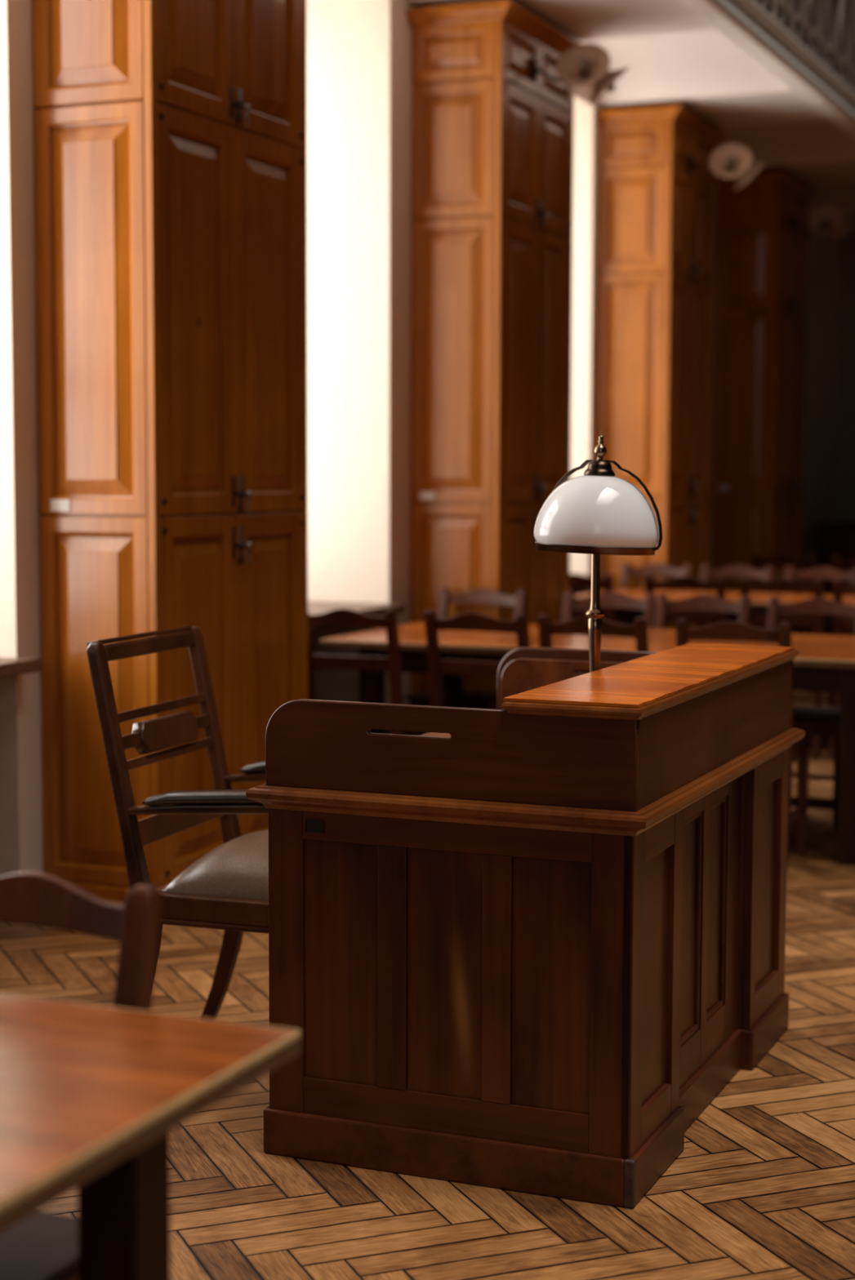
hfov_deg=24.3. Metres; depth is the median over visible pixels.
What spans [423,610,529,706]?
chair
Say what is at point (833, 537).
desk
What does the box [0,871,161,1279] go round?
chair
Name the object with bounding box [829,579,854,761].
chair
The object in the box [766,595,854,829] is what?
chair
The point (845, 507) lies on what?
wall
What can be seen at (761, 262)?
tall cabinet
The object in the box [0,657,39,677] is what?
windowsill
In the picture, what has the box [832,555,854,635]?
chair
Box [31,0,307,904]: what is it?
tall cabinet
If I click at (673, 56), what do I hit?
ceiling
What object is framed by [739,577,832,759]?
chair
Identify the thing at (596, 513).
desk lamp
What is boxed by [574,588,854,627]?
table
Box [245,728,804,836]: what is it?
countertop
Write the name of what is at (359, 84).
wall
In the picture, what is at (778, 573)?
table
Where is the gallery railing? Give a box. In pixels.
[751,0,854,93]
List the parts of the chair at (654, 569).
post, crest rail, post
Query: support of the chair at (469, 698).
on the floor
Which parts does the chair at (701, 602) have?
post, crest rail, post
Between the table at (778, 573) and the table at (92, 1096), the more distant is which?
the table at (778, 573)
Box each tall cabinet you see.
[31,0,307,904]
[405,0,582,694]
[595,104,727,629]
[710,169,818,626]
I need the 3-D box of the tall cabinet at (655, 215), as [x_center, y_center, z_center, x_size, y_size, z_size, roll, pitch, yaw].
[1.464,-1.393,12.508,0.525,3.665,1.112,2,5,23]
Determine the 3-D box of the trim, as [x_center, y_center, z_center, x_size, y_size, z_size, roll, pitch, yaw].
[0.195,-2.850,6.766,0.141,0.175,25.000,2,5,23]
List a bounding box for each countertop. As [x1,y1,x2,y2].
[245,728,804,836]
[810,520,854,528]
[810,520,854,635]
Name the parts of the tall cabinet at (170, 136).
panel, panel, panel, corner post, door, door, door, handle, handle, handle, handle, handle, handle, door, door, door, corner post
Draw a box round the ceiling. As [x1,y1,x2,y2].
[406,0,854,238]
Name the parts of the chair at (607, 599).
post, crest rail, post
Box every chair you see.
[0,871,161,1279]
[307,608,429,735]
[404,586,526,709]
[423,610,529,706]
[537,613,648,672]
[561,591,655,628]
[569,573,614,622]
[617,562,691,625]
[644,574,726,624]
[653,593,751,629]
[675,618,808,873]
[697,564,773,629]
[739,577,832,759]
[751,553,826,693]
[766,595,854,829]
[784,565,854,702]
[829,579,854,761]
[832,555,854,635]
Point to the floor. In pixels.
(761, 1186)
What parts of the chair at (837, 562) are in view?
post, seat rail, crest rail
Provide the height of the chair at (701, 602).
0.948 m
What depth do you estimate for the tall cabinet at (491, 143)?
9.49 m
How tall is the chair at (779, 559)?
0.948 m
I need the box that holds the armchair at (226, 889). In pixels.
[86,625,268,1019]
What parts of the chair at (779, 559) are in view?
post, crest rail, seat rail, post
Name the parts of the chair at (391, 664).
post, crest rail, rail, post, seat rail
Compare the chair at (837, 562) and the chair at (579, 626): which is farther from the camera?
the chair at (837, 562)
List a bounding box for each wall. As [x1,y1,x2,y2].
[0,0,846,876]
[835,0,854,521]
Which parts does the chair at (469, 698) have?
post, seat, seat rail, crest rail, post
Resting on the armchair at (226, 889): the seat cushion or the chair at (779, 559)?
the seat cushion
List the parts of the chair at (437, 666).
post, rail, crest rail, post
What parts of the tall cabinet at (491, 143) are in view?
panel, panel, panel, panel, cornice, corner post, door, door, door, door, handle, handle, handle, handle, handle, door, door, door, door, corner post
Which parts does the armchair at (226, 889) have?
rail, leg, rail, arm rail, seat frame, leg, arm rail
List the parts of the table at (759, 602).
leg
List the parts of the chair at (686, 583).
post, crest rail, rail, post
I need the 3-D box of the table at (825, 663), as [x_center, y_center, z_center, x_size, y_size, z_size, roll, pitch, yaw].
[0.871,0.393,8.418,2.390,0.797,1.140,2,5,23]
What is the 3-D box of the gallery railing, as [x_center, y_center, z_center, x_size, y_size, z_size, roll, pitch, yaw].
[2.550,-3.886,12.210,0.070,0.980,7.813,2,5,23]
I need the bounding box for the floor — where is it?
[0,690,854,1279]
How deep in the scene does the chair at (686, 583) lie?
10.59 m
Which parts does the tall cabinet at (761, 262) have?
panel, panel, panel, panel, cornice, corner post, door, door, door, door, handle, handle, handle, handle, handle, door, handle, door, door, door, corner post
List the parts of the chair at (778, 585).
post, crest rail, rail, post, leg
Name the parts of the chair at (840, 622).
post, crest rail, rail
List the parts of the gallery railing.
rail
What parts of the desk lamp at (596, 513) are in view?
stem, lamp shade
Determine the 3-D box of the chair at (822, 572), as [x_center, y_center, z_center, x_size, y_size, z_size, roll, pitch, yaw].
[2.234,0.060,11.491,0.431,0.948,0.494,2,5,23]
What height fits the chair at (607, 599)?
0.948 m
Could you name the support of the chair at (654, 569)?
on the floor
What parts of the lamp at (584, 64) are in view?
wall plate, arm, lamp shade, bulb, lamp shade, bulb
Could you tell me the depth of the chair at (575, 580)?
10.80 m
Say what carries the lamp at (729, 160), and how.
attached to the tall cabinet at (655, 215)
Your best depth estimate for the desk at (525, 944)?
4.22 m
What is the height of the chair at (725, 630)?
0.948 m
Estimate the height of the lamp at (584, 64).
0.283 m
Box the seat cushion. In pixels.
[160,829,268,900]
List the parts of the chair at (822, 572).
post, crest rail, post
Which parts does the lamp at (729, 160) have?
wall plate, arm, lamp shade, bulb, lamp shade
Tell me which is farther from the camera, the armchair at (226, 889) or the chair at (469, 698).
the chair at (469, 698)
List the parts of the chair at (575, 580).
crest rail, rail, post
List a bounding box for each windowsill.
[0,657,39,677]
[307,600,405,627]
[578,573,601,579]
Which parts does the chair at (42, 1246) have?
seat, crest rail, seat rail, post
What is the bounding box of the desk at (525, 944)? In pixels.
[245,643,804,1208]
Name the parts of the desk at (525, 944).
inventory plate, panel, panel, rail, rail, panel, hutch moulding, panel, rail, rail, panel, rail, rail, panel, rail, rail, panel, rail, rail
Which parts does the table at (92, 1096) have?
leg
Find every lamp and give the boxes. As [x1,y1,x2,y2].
[528,43,629,104]
[533,435,662,672]
[686,143,765,191]
[788,206,853,245]
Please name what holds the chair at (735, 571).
on the floor
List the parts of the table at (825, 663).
leg, leg, leg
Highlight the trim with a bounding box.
[678,0,854,139]
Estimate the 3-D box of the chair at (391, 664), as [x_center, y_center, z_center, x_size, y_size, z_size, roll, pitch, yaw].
[-0.253,0.326,8.273,0.431,0.948,0.494,2,5,21]
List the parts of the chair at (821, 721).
post, crest rail, seat rail, seat, leg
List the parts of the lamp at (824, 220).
wall plate, arm, bulb, lamp shade, lamp shade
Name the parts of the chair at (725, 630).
post, crest rail, post, seat rail, seat, leg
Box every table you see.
[0,992,300,1279]
[320,621,854,865]
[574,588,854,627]
[773,568,852,633]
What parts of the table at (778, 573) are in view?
leg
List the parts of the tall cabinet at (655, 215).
panel, panel, panel, panel, cornice, corner post, door, door, door, door, handle, handle, handle, handle, handle, handle, door, door, door, door, corner post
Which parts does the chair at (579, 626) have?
post, crest rail, post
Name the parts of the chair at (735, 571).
post, crest rail, post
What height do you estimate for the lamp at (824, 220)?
0.283 m

